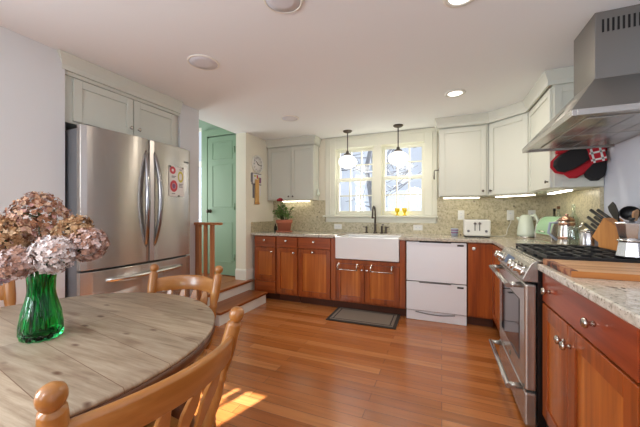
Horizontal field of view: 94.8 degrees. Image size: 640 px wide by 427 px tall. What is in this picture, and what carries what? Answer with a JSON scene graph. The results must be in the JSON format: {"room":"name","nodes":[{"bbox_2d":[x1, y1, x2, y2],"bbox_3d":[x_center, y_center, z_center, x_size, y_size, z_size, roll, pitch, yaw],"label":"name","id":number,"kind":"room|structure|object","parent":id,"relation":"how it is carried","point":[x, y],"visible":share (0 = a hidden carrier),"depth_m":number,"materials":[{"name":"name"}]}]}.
{"room":"kitchen","nodes":[
{"label":"kitchen","id":0,"kind":"room"},
{"bbox_2d":[0,26,64,306],"bbox_3d":[-2.494,0.040,0.381,0.120,2.280,3.595,0,0,22],"label":"wall","id":1,"kind":"structure","parent":0,"point":[32,74],"depth_m":1.85,"materials":[{"name":"white paint"}]},
{"bbox_2d":[57,49,182,146],"bbox_3d":[-1.833,-0.870,2.551,0.621,0.459,1.014,0,0,22],"label":"upper cabinet","id":2,"kind":"object","parent":1,"relation":"attached to","point":[95,95],"visible":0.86,"depth_m":2.34,"materials":[{"name":"white paint"}]},
{"bbox_2d":[178,104,198,296],"bbox_3d":[-1.642,0.040,3.156,0.650,2.280,0.245,0,0,22],"label":"wall","id":3,"kind":"structure","parent":0,"point":[188,120],"depth_m":3.06,"materials":[{"name":"white paint"}]},
{"bbox_2d":[199,120,235,275],"bbox_3d":[-1.853,-0.333,4.567,1.680,2.475,0.100,0,0,22],"label":"wall","id":4,"kind":"structure","parent":0,"point":[203,125],"depth_m":4.49,"materials":[{"name":"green paint"}]},
{"bbox_2d":[202,273,234,283],"bbox_3d":[-2.056,0.935,4.077,1.680,0.060,1.240,0,0,22],"label":"floor","id":5,"kind":"structure","parent":0,"point":[225,278],"depth_m":4.09,"materials":[{"name":"brown wood"}]},
{"bbox_2d":[236,132,273,289],"bbox_3d":[-0.923,0.040,4.404,0.164,2.280,0.830,0,0,22],"label":"wall","id":6,"kind":"structure","parent":0,"point":[248,146],"depth_m":4.05,"materials":[{"name":"beige paint"}]},
{"bbox_2d":[235,267,254,279],"bbox_3d":[-0.938,0.833,4.347,0.180,0.145,0.746,0,0,22],"label":"baseboard","id":7,"kind":"structure","parent":6,"relation":"attached to","point":[240,274],"depth_m":4.02,"materials":[{"name":"white paint"}]},
{"bbox_2d":[251,172,260,203],"bbox_3d":[-0.896,-0.352,4.200,0.041,0.445,0.255,0,0,22],"label":"wall ornament","id":8,"kind":"object","parent":6,"relation":"attached to","point":[255,178],"visible":1,"depth_m":4.16,"materials":[{"name":"beige wood"}]},
{"bbox_2d":[253,173,260,183],"bbox_3d":[-0.903,-0.495,4.225,0.003,0.140,0.205,0,0,23],"label":"picture","id":9,"kind":"object","parent":8,"relation":"attached to","point":[256,177],"depth_m":4.19,"materials":[{"name":"multicoloured paper"}]},
{"bbox_2d":[252,155,263,173],"bbox_3d":[-0.893,-0.705,4.229,0.024,0.264,0.264,0,0,22],"label":"wall clock","id":10,"kind":"object","parent":6,"relation":"attached to","point":[257,162],"visible":1,"depth_m":4.22,"materials":[{"name":"white paint"}]},
{"bbox_2d":[0,0,639,139],"bbox_3d":[-0.524,-1.130,1.153,4.250,0.060,6.530,0,0,22],"label":"ceiling","id":11,"kind":"structure","parent":0,"point":[363,67],"depth_m":2.00,"materials":[{"name":"white paint"}]},
{"bbox_2d":[187,54,218,70],"bbox_3d":[-0.849,-1.096,2.142,0.220,0.008,0.220,0,0,22],"label":"ceiling speaker","id":12,"kind":"object","parent":11,"relation":"attached to","point":[203,62],"visible":1,"depth_m":2.13,"materials":[{"name":"white plastic"}]},
{"bbox_2d":[263,0,302,13],"bbox_3d":[-0.190,-1.096,1.511,0.204,0.008,0.204,0,0,22],"label":"ceiling speaker","id":13,"kind":"object","parent":11,"relation":"attached to","point":[279,6],"visible":1,"depth_m":1.54,"materials":[{"name":"white"}]},
{"bbox_2d":[281,115,298,121],"bbox_3d":[-0.347,-1.096,3.394,0.208,0.008,0.208,0,0,22],"label":"ceiling speaker","id":14,"kind":"object","parent":11,"relation":"attached to","point":[290,118],"visible":1,"depth_m":3.38,"materials":[{"name":"white plastic"}]},
{"bbox_2d":[282,116,297,120],"bbox_3d":[-0.347,-1.096,3.394,0.184,0.008,0.184,0,0,23],"label":"grille","id":15,"kind":"object","parent":14,"relation":"attached to","point":[286,118],"depth_m":3.38,"materials":[{"name":"white"}]},
{"bbox_2d":[338,130,356,168],"bbox_3d":[0.367,-0.849,3.918,0.248,0.502,0.248,0,0,22],"label":"pendant lamp","id":16,"kind":"object","parent":11,"relation":"hanging from","point":[347,161],"visible":1,"depth_m":3.85,"materials":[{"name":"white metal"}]},
{"bbox_2d":[388,124,407,165],"bbox_3d":[0.974,-0.849,3.666,0.248,0.502,0.248,0,0,22],"label":"pendant lamp","id":17,"kind":"object","parent":11,"relation":"hanging from","point":[397,158],"visible":1,"depth_m":3.60,"materials":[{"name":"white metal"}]},
{"bbox_2d":[445,89,465,96],"bbox_3d":[1.233,-1.095,2.683,0.176,0.008,0.176,0,0,22],"label":"recessed light","id":18,"kind":"object","parent":11,"relation":"in","point":[457,92],"visible":1,"depth_m":2.68,"materials":[{"name":"white paint"}]},
{"bbox_2d":[442,0,473,7],"bbox_3d":[0.711,-1.095,1.478,0.176,0.008,0.176,0,0,22],"label":"recessed light","id":19,"kind":"object","parent":11,"relation":"in","point":[448,3],"visible":1,"depth_m":1.53,"materials":[{"name":"white paint"}]},
{"bbox_2d":[195,298,531,426],"bbox_3d":[-0.385,1.210,1.096,3.950,0.060,6.530,0,0,22],"label":"floor","id":20,"kind":"structure","parent":0,"point":[291,365],"depth_m":2.17,"materials":[{"name":"brown wood"}]},
{"bbox_2d":[0,280,15,306],"bbox_3d":[-1.549,0.739,1.305,0.533,0.888,0.461,0,0,22],"label":"dining chair","id":21,"kind":"object","parent":20,"relation":"on","point":[8,290],"visible":0.09,"depth_m":1.53,"materials":[{"name":"brown wood"}]},
{"bbox_2d":[0,293,214,426],"bbox_3d":[-0.996,0.807,1.032,1.182,0.745,1.182,0,0,22],"label":"dining table","id":22,"kind":"object","parent":20,"relation":"on","point":[111,347],"visible":0.67,"depth_m":0.95,"materials":[{"name":"brown wood"}]},
{"bbox_2d":[17,267,63,343],"bbox_3d":[-0.979,0.310,1.033,0.130,0.249,0.118,0,0,22],"label":"vase","id":23,"kind":"object","parent":22,"relation":"on","point":[41,318],"visible":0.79,"depth_m":1.00,"materials":[{"name":"green glass"}]},
{"bbox_2d":[0,247,15,285],"bbox_3d":[-1.080,0.260,1.004,0.167,0.311,0.187,0,0,22],"label":"hydrangea","id":24,"kind":"object","parent":23,"relation":"in","point":[5,281],"visible":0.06,"depth_m":0.98,"materials":[{"name":"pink plant"}]},
{"bbox_2d":[0,216,30,258],"bbox_3d":[-1.062,0.210,0.980,0.147,0.411,0.145,0,0,22],"label":"hydrangea","id":25,"kind":"object","parent":23,"relation":"in","point":[16,238],"visible":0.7,"depth_m":0.97,"materials":[{"name":"beige plant"}]},
{"bbox_2d":[0,228,31,246],"bbox_3d":[-1.100,0.216,1.067,0.234,0.400,0.143,0,0,-9],"label":"hydrangea","id":26,"kind":"object","parent":23,"relation":"in","point":[7,239],"visible":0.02,"depth_m":1.02,"materials":[{"name":"brown plant"}]},
{"bbox_2d":[0,245,39,280],"bbox_3d":[-0.986,0.258,0.951,0.119,0.314,0.117,0,0,-38],"label":"hydrangea","id":27,"kind":"object","parent":23,"relation":"in","point":[16,261],"visible":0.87,"depth_m":0.93,"materials":[{"name":"pink plant"}]},
{"bbox_2d":[0,190,72,251],"bbox_3d":[-1.014,0.165,1.061,0.191,0.500,0.184,0,0,22],"label":"hydrangea","id":28,"kind":"object","parent":23,"relation":"in","point":[37,222],"visible":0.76,"depth_m":1.03,"materials":[{"name":"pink plant"}]},
{"bbox_2d":[25,235,78,274],"bbox_3d":[-0.896,0.242,0.988,0.162,0.348,0.137,0,0,22],"label":"hydrangea","id":29,"kind":"object","parent":23,"relation":"in","point":[50,254],"visible":0.98,"depth_m":0.96,"materials":[{"name":"white plant"}]},
{"bbox_2d":[48,214,94,264],"bbox_3d":[-0.911,0.208,1.067,0.143,0.415,0.169,0,0,22],"label":"hydrangea","id":30,"kind":"object","parent":23,"relation":"in","point":[76,223],"visible":0.49,"depth_m":1.04,"materials":[{"name":"beige plant"}]},
{"bbox_2d":[51,227,109,275],"bbox_3d":[-0.851,0.231,1.057,0.188,0.368,0.139,0,0,22],"label":"hydrangea","id":31,"kind":"object","parent":23,"relation":"in","point":[96,244],"visible":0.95,"depth_m":1.02,"materials":[{"name":"pink plant"}]},
{"bbox_2d":[65,124,189,297],"bbox_3d":[-1.711,0.273,2.528,0.824,1.775,0.938,0,0,22],"label":"refrigerator","id":32,"kind":"object","parent":20,"relation":"on","point":[120,181],"visible":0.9,"depth_m":2.22,"materials":[{"name":"grey metal"}]},
{"bbox_2d":[169,166,183,196],"bbox_3d":[-1.295,-0.287,2.657,0.004,0.265,0.175,0,0,17],"label":"paper chart","id":33,"kind":"object","parent":32,"relation":"attached to","point":[176,174],"visible":1,"depth_m":2.65,"materials":[{"name":"white"}]},
{"bbox_2d":[33,306,243,426],"bbox_3d":[-0.542,0.738,0.804,0.533,0.888,0.513,0,0,26],"label":"dining chair","id":34,"kind":"object","parent":20,"relation":"on","point":[153,405],"visible":1,"depth_m":0.65,"materials":[{"name":"brown wood"}]},
{"bbox_2d":[147,264,222,426],"bbox_3d":[-0.796,0.739,1.497,0.461,0.888,0.533,0,0,8],"label":"dining chair","id":35,"kind":"object","parent":20,"relation":"on","point":[205,284],"visible":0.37,"depth_m":1.70,"materials":[{"name":"brown wood"}]},
{"bbox_2d":[194,222,222,300],"bbox_3d":[-1.157,0.635,3.039,0.333,1.087,0.060,0,0,22],"label":"stair railing","id":36,"kind":"object","parent":20,"relation":"on","point":[198,225],"visible":0.67,"depth_m":3.04,"materials":[{"name":"brown wood"}]},
{"bbox_2d":[202,279,252,305],"bbox_3d":[-1.207,1.042,3.644,0.220,0.275,0.990,0,0,22],"label":"step landing","id":37,"kind":"structure","parent":20,"relation":"on","point":[229,289],"depth_m":3.72,"materials":[{"name":"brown wood"}]},
{"bbox_2d":[208,290,267,325],"bbox_3d":[-1.001,1.109,3.535,0.295,0.142,0.905,0,0,22],"label":"step","id":38,"kind":"structure","parent":20,"relation":"on","point":[248,300],"depth_m":3.51,"materials":[{"name":"brown wood"}]},
{"bbox_2d":[255,235,278,299],"bbox_3d":[-0.647,0.741,4.273,0.345,0.878,0.616,0,0,22],"label":"base cabinet","id":39,"kind":"object","parent":20,"relation":"on","point":[265,246],"visible":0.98,"depth_m":4.02,"materials":[{"name":"brown wood"}]},
{"bbox_2d":[277,236,300,301],"bbox_3d":[-0.333,0.741,4.143,0.317,0.878,0.616,0,0,22],"label":"base cabinet","id":40,"kind":"object","parent":20,"relation":"on","point":[287,246],"visible":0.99,"depth_m":3.90,"materials":[{"name":"brown wood"}]},
{"bbox_2d":[298,237,332,306],"bbox_3d":[0.031,0.741,3.992,0.455,0.878,0.616,0,0,22],"label":"base cabinet","id":41,"kind":"object","parent":20,"relation":"on","point":[314,253],"visible":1,"depth_m":3.74,"materials":[{"name":"brown wood"}]},
{"bbox_2d":[326,307,400,329],"bbox_3d":[0.500,1.173,3.338,0.768,0.012,0.483,0,0,22],"label":"floor mat","id":42,"kind":"object","parent":20,"relation":"on","point":[341,314],"visible":1,"depth_m":3.30,"materials":[{"name":"grey fabric"}]},
{"bbox_2d":[331,238,405,315],"bbox_3d":[0.650,0.741,3.720,0.890,0.878,0.645,0,0,22],"label":"base cabinet","id":43,"kind":"object","parent":20,"relation":"on","point":[379,286],"visible":0.89,"depth_m":3.47,"materials":[{"name":"brown wood"}]},
{"bbox_2d":[406,240,466,325],"bbox_3d":[1.359,0.742,3.447,0.618,0.868,0.590,0,0,22],"label":"dishwasher","id":44,"kind":"object","parent":20,"relation":"on","point":[436,271],"visible":1,"depth_m":3.18,"materials":[{"name":"white metal"}]},
{"bbox_2d":[467,242,492,326],"bbox_3d":[1.758,0.741,3.277,0.236,0.878,0.616,0,0,22],"label":"base cabinet","id":45,"kind":"object","parent":20,"relation":"on","point":[479,255],"visible":0.86,"depth_m":3.03,"materials":[{"name":"brown wood"}]},
{"bbox_2d":[492,244,502,331],"bbox_3d":[2.000,0.741,2.776,0.626,0.878,1.356,0,0,22],"label":"base cabinet","id":46,"kind":"object","parent":20,"relation":"on","point":[495,280],"visible":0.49,"depth_m":2.81,"materials":[{"name":"brown wood"}]},
{"bbox_2d":[251,230,577,248],"bbox_3d":[0.513,0.282,2.978,3.539,0.035,2.123,0,0,22],"label":"countertop","id":47,"kind":"structure","parent":46,"relation":"on","point":[502,242],"depth_m":3.27,"materials":[{"name":"stone"}]},
{"bbox_2d":[272,198,294,231],"bbox_3d":[-0.536,0.022,4.261,0.324,0.486,0.282,0,0,-23],"label":"potted plant","id":48,"kind":"object","parent":47,"relation":"on","point":[283,225],"visible":1,"depth_m":4.18,"materials":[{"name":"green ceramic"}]},
{"bbox_2d":[276,220,292,230],"bbox_3d":[-0.517,0.169,4.252,0.242,0.160,0.242,0,0,23],"label":"pot","id":49,"kind":"object","parent":48,"relation":"attached to","point":[283,225],"depth_m":4.17,"materials":[{"name":"brown ceramic"}]},
{"bbox_2d":[335,234,400,261],"bbox_3d":[0.626,0.415,3.664,0.757,0.266,0.480,0,0,22],"label":"farmhouse sink","id":50,"kind":"object","parent":47,"relation":"in","point":[348,246],"visible":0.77,"depth_m":3.45,"materials":[{"name":"white ceramic"}]},
{"bbox_2d":[363,206,388,233],"bbox_3d":[0.725,0.079,3.879,0.353,0.371,0.194,0,0,22],"label":"faucet","id":51,"kind":"object","parent":47,"relation":"on","point":[373,216],"visible":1,"depth_m":3.93,"materials":[{"name":"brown metal"}]},
{"bbox_2d":[451,228,457,235],"bbox_3d":[1.578,0.220,3.449,0.082,0.090,0.082,0,0,22],"label":"cup","id":52,"kind":"object","parent":47,"relation":"on","point":[454,231],"visible":0.98,"depth_m":3.42,"materials":[{"name":"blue ceramic"}]},
{"bbox_2d":[463,219,490,237],"bbox_3d":[1.771,0.165,3.328,0.262,0.198,0.215,0,0,22],"label":"toaster","id":53,"kind":"object","parent":47,"relation":"on","point":[471,227],"visible":1,"depth_m":3.25,"materials":[{"name":"white plastic"}]},
{"bbox_2d":[517,214,538,238],"bbox_3d":[2.242,0.134,3.184,0.190,0.262,0.168,0,0,22],"label":"electric kettle","id":54,"kind":"object","parent":47,"relation":"on","point":[525,229],"visible":0.95,"depth_m":3.13,"materials":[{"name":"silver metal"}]},
{"bbox_2d":[535,216,573,243],"bbox_3d":[2.173,0.145,2.754,0.190,0.240,0.381,0,0,18],"label":"bread box","id":55,"kind":"object","parent":47,"relation":"on","point":[541,227],"visible":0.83,"depth_m":2.74,"materials":[{"name":"green metal"}]},
{"bbox_2d":[547,214,584,244],"bbox_3d":[2.035,0.133,2.437,0.229,0.264,0.129,0,0,22],"label":"coffee pot","id":56,"kind":"object","parent":47,"relation":"on","point":[566,223],"visible":0.96,"depth_m":2.40,"materials":[{"name":"silver metal"}]},
{"bbox_2d":[579,228,597,246],"bbox_3d":[2.008,0.181,2.143,0.118,0.168,0.182,0,0,-36],"label":"kettle","id":57,"kind":"object","parent":47,"relation":"on","point":[585,238],"visible":0.41,"depth_m":2.14,"materials":[{"name":"silver metal"}]},
{"bbox_2d":[584,209,622,250],"bbox_3d":[1.942,0.115,2.001,0.110,0.298,0.280,0,0,1],"label":"knife block","id":58,"kind":"object","parent":47,"relation":"on","point":[605,234],"visible":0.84,"depth_m":1.96,"materials":[{"name":"brown wood"}]},
{"bbox_3d":[1.841,0.190,1.727,0.120,0.150,0.120,0,0,22],"label":"utensil crock","id":59,"kind":"object","parent":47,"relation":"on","visible":0},
{"bbox_2d":[608,202,620,221],"bbox_3d":[1.829,0.082,1.797,0.044,0.310,0.175,0,0,2],"label":"spatula","id":60,"kind":"object","parent":59,"relation":"in","point":[612,208],"visible":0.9,"depth_m":1.82,"materials":[{"name":"black plastic"}]},
{"bbox_2d":[619,206,639,220],"bbox_3d":[1.804,0.096,1.715,0.085,0.279,0.070,0,0,22],"label":"ladle","id":61,"kind":"object","parent":59,"relation":"in","point":[625,213],"visible":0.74,"depth_m":1.73,"materials":[{"name":"black plastic"}]},
{"bbox_2d":[632,209,638,220],"bbox_3d":[1.815,0.106,1.691,0.118,0.260,0.029,0,0,-43],"label":"wooden spoon","id":62,"kind":"object","parent":59,"relation":"in","point":[635,214],"visible":0.5,"depth_m":1.66,"materials":[{"name":"brown wood"}]},
{"bbox_2d":[489,243,639,426],"bbox_3d":[1.478,0.685,1.839,0.657,0.929,0.758,0,0,22],"label":"range","id":63,"kind":"object","parent":20,"relation":"on","point":[520,361],"visible":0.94,"depth_m":1.65,"materials":[{"name":"silver metal"}]},
{"bbox_2d":[515,247,545,263],"bbox_3d":[1.544,0.266,1.812,0.510,0.016,0.750,0,0,23],"label":"control panel","id":64,"kind":"object","parent":63,"relation":"in","point":[538,259],"depth_m":1.78,"materials":[{"name":"silver metal"}]},
{"bbox_2d":[615,217,639,258],"bbox_3d":[1.586,0.120,1.471,0.150,0.201,0.142,0,0,0],"label":"moka pot","id":65,"kind":"object","parent":63,"relation":"on","point":[628,246],"visible":1,"depth_m":1.45,"materials":[{"name":"silver metal"}]},
{"bbox_2d":[541,273,639,426],"bbox_3d":[1.137,0.741,0.721,0.646,0.878,1.563,0,0,22],"label":"base cabinet","id":66,"kind":"object","parent":20,"relation":"on","point":[591,355],"visible":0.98,"depth_m":1.08,"materials":[{"name":"brown wood"}]},
{"bbox_2d":[538,264,639,328],"bbox_3d":[1.143,0.282,0.709,0.629,0.035,1.584,0,0,22],"label":"countertop","id":67,"kind":"structure","parent":66,"relation":"on","point":[621,298],"depth_m":1.01,"materials":[{"name":"stone"}]},
{"bbox_2d":[543,259,639,281],"bbox_3d":[1.370,0.251,1.278,0.567,0.028,0.361,0,0,22],"label":"cutting board","id":68,"kind":"object","parent":67,"relation":"on","point":[572,268],"visible":1,"depth_m":1.27,"materials":[{"name":"brown wood"}]},
{"bbox_2d":[319,132,523,234],"bbox_3d":[0.938,0.040,4.055,3.870,2.280,0.150,0,0,22],"label":"wall","id":69,"kind":"structure","parent":0,"point":[322,144],"depth_m":4.34,"materials":[{"name":"beige paint"}]},
{"bbox_2d":[265,135,321,200],"bbox_3d":[-0.398,-0.648,4.383,0.821,0.901,0.246,0,0,22],"label":"upper cabinet","id":70,"kind":"object","parent":69,"relation":"attached to","point":[293,163],"visible":1,"depth_m":4.30,"materials":[{"name":"white paint"}]},
{"bbox_2d":[283,200,310,201],"bbox_3d":[-0.359,-0.188,4.424,0.470,0.019,0.032,0,0,22],"label":"light","id":71,"kind":"object","parent":70,"relation":"attached to","point":[289,200],"visible":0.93,"depth_m":4.40,"materials":[{"name":"white plastic"}]},
{"bbox_2d":[336,146,377,215],"bbox_3d":[0.512,-0.465,4.223,0.621,0.990,0.145,0,0,22],"label":"window","id":72,"kind":"structure","parent":69,"relation":"in","point":[339,179],"depth_m":4.23,"materials":[{"name":"beige paint"}]},
{"bbox_2d":[323,215,437,222],"bbox_3d":[0.772,0.076,4.013,1.555,0.097,0.095,0,0,22],"label":"sill","id":73,"kind":"structure","parent":69,"relation":"attached to","point":[329,218],"depth_m":3.98,"materials":[{"name":"beige paint"}]},
{"bbox_2d":[395,208,399,215],"bbox_3d":[1.023,-0.022,3.895,0.072,0.100,0.071,0,0,22],"label":"goblet","id":74,"kind":"object","parent":73,"relation":"on","point":[397,210],"visible":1,"depth_m":3.87,"materials":[{"name":"yellow glass"}]},
{"bbox_2d":[402,208,406,215],"bbox_3d":[1.109,-0.022,3.859,0.072,0.100,0.071,0,0,22],"label":"goblet","id":75,"kind":"object","parent":73,"relation":"on","point":[404,210],"visible":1,"depth_m":3.84,"materials":[{"name":"yellow glass"}]},
{"bbox_2d":[325,127,436,214],"bbox_3d":[0.809,-0.535,4.084,1.520,1.120,0.174,0,0,22],"label":"window frame","id":76,"kind":"structure","parent":69,"relation":"in","point":[428,135],"depth_m":4.00,"materials":[{"name":"beige paint"}]},
{"bbox_2d":[379,141,426,215],"bbox_3d":[1.123,-0.465,3.970,0.616,0.990,0.145,0,0,22],"label":"window","id":77,"kind":"structure","parent":69,"relation":"in","point":[384,148],"depth_m":3.97,"materials":[{"name":"beige paint"}]},
{"bbox_2d":[251,187,603,243],"bbox_3d":[0.678,0.035,3.410,3.555,0.460,1.240,0,0,22],"label":"backsplash","id":78,"kind":"structure","parent":69,"relation":"attached to","point":[308,215],"depth_m":3.57,"materials":[{"name":"stone"}]},
{"bbox_2d":[334,224,341,228],"bbox_3d":[0.258,0.188,4.228,0.116,0.072,0.008,0,0,22],"label":"wall outlet","id":79,"kind":"object","parent":78,"relation":"attached to","point":[336,226],"visible":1,"depth_m":4.22,"materials":[{"name":"white plastic"}]},
{"bbox_2d":[413,225,422,229],"bbox_3d":[1.268,0.183,3.809,0.116,0.072,0.008,0,0,22],"label":"wall outlet","id":80,"kind":"object","parent":78,"relation":"attached to","point":[415,227],"visible":1,"depth_m":3.81,"materials":[{"name":"white plastic"}]},
{"bbox_2d":[458,210,463,219],"bbox_3d":[1.736,0.020,3.616,0.072,0.116,0.008,0,0,22],"label":"wall outlet","id":81,"kind":"object","parent":78,"relation":"attached to","point":[460,212],"visible":0.89,"depth_m":3.61,"materials":[{"name":"white plastic"}]},
{"bbox_2d":[507,210,513,219],"bbox_3d":[2.214,0.020,3.418,0.072,0.116,0.008,0,0,22],"label":"wall outlet","id":82,"kind":"object","parent":78,"relation":"attached to","point":[509,212],"visible":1,"depth_m":3.42,"materials":[{"name":"white plastic"}]},
{"bbox_2d":[528,210,535,219],"bbox_3d":[2.406,0.020,3.338,0.072,0.116,0.008,0,0,22],"label":"wall outlet","id":83,"kind":"object","parent":78,"relation":"attached to","point":[530,212],"visible":0.64,"depth_m":3.33,"materials":[{"name":"white plastic"}]},
{"bbox_2d":[435,113,488,197],"bbox_3d":[1.659,-0.648,3.471,0.560,0.901,0.375,0,0,22],"label":"upper cabinet","id":84,"kind":"object","parent":69,"relation":"attached to","point":[464,139],"visible":1,"depth_m":3.33,"materials":[{"name":"white paint"}]},
{"bbox_2d":[443,196,479,198],"bbox_3d":[1.667,-0.188,3.477,0.400,0.019,0.042,0,0,22],"label":"light","id":85,"kind":"object","parent":84,"relation":"attached to","point":[474,196],"visible":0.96,"depth_m":3.48,"materials":[{"name":"white plastic"}]},
{"bbox_2d":[486,101,566,196],"bbox_3d":[2.136,-0.648,3.129,0.647,0.901,0.641,0,0,22],"label":"upper cabinet","id":86,"kind":"object","parent":69,"relation":"attached to","point":[508,125],"visible":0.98,"depth_m":3.04,"materials":[{"name":"white paint"}]},
{"bbox_2d":[494,193,536,196],"bbox_3d":[2.032,-0.188,3.077,0.042,0.019,0.416,0,0,-22],"label":"light","id":87,"kind":"object","parent":86,"relation":"attached to","point":[532,194],"visible":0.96,"depth_m":3.03,"materials":[{"name":"white plastic"}]},
{"bbox_2d":[500,195,533,196],"bbox_3d":[2.032,-0.182,3.077,0.030,0.007,0.396,0,0,-22],"label":"diffuser","id":88,"kind":"object","parent":87,"relation":"attached to","point":[500,195],"depth_m":3.08,"materials":[{"name":"beige plastic"}]},
{"bbox_2d":[604,135,639,220],"bbox_3d":[1.397,0.040,0.303,0.150,2.280,6.430,0,0,22],"label":"wall","id":89,"kind":"structure","parent":0,"point":[622,175],"depth_m":1.93,"materials":[{"name":"grey paint"}]},
{"bbox_2d":[523,66,603,192],"bbox_3d":[2.024,-0.648,2.498,0.370,0.901,0.676,0,0,22],"label":"upper cabinet","id":90,"kind":"object","parent":89,"relation":"attached to","point":[554,88],"visible":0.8,"depth_m":2.33,"materials":[{"name":"white paint"}]},
{"bbox_2d":[546,188,573,193],"bbox_3d":[2.053,-0.188,2.527,0.052,0.019,0.460,0,0,22],"label":"light","id":91,"kind":"object","parent":90,"relation":"attached to","point":[569,189],"visible":1,"depth_m":2.45,"materials":[{"name":"white plastic"}]},
{"bbox_2d":[548,190,571,193],"bbox_3d":[2.053,-0.182,2.527,0.040,0.008,0.440,0,0,23],"label":"diffuser","id":92,"kind":"object","parent":91,"relation":"attached to","point":[557,191],"depth_m":2.49,"materials":[{"name":"beige plastic"}]},
{"bbox_3d":[1.958,-0.497,2.154,0.210,0.024,0.161,0,0,22],"label":"hook rail","id":93,"kind":"object","parent":90,"relation":"attached to","visible":0},
{"bbox_2d":[550,149,589,174],"bbox_3d":[1.862,-0.407,2.162,0.267,0.232,0.054,0,0,22],"label":"oven mitt","id":94,"kind":"object","parent":93,"relation":"hanging from","point":[566,161],"visible":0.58,"depth_m":2.16,"materials":[{"name":"black fabric"}]},
{"bbox_2d":[564,160,591,177],"bbox_3d":[1.934,-0.376,2.177,0.228,0.226,0.043,0,0,22],"label":"oven mitt","id":95,"kind":"object","parent":93,"relation":"hanging from","point":[581,170],"visible":0.2,"depth_m":2.17,"materials":[{"name":"red fabric"}]},
{"bbox_2d":[584,148,606,180],"bbox_3d":[1.988,-0.377,2.158,0.179,0.274,0.043,0,0,22],"label":"oven mitt","id":96,"kind":"object","parent":93,"relation":"hanging from","point":[596,171],"visible":0.45,"depth_m":2.13,"materials":[{"name":"black fabric"}]},
{"bbox_2d":[588,148,606,163],"bbox_3d":[1.952,-0.413,2.068,0.108,0.120,0.012,0,0,22],"label":"pot holder","id":97,"kind":"object","parent":93,"relation":"hanging from","point":[596,155],"visible":1,"depth_m":2.06,"materials":[{"name":"red fabric"}]},
{"bbox_2d":[522,4,639,152],"bbox_3d":[1.611,-0.779,1.714,0.532,0.639,0.930,0,0,22],"label":"range hood","id":98,"kind":"object","parent":89,"relation":"attached to","point":[603,111],"visible":1,"depth_m":1.58,"materials":[{"name":"silver metal"}]},
{"label":"outside","id":99,"kind":"structure","parent":0,"visible":0},
{"bbox_2d":[199,147,421,221],"bbox_3d":[4.764,-0.751,11.502,32.000,4.574,12.300,0,0,22],"label":"sky","id":100,"kind":"structure","parent":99,"point":[415,153],"depth_m":9.56,"materials":[{"name":"white"}]},
{"bbox_2d":[346,149,421,210],"bbox_3d":[1.183,-2.004,7.059,2.945,6.174,1.154,0,0,22],"label":"tree","id":101,"kind":"object","parent":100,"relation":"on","point":[367,172],"visible":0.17,"depth_m":6.94,"materials":[{"name":"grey plant"}]},
{"bbox_3d":[-2.133,-0.333,3.892,1.680,2.475,1.360,0,0,22],"label":"wall","id":102,"kind":"structure","parent":0,"visible":0},
{"bbox_2d":[202,128,235,273],"bbox_3d":[-1.444,-0.172,4.321,0.715,2.155,0.040,0,0,22],"label":"door frame","id":103,"kind":"structure","parent":102,"relation":"in","point":[206,134],"depth_m":4.41,"materials":[{"name":"green paint"}]},
{"bbox_2d":[206,135,235,275],"bbox_3d":[-1.439,-0.117,4.283,0.538,2.025,0.107,0,0,22],"label":"door","id":104,"kind":"structure","parent":103,"relation":"attached to","point":[221,150],"depth_m":4.29,"materials":[{"name":"green paint"}]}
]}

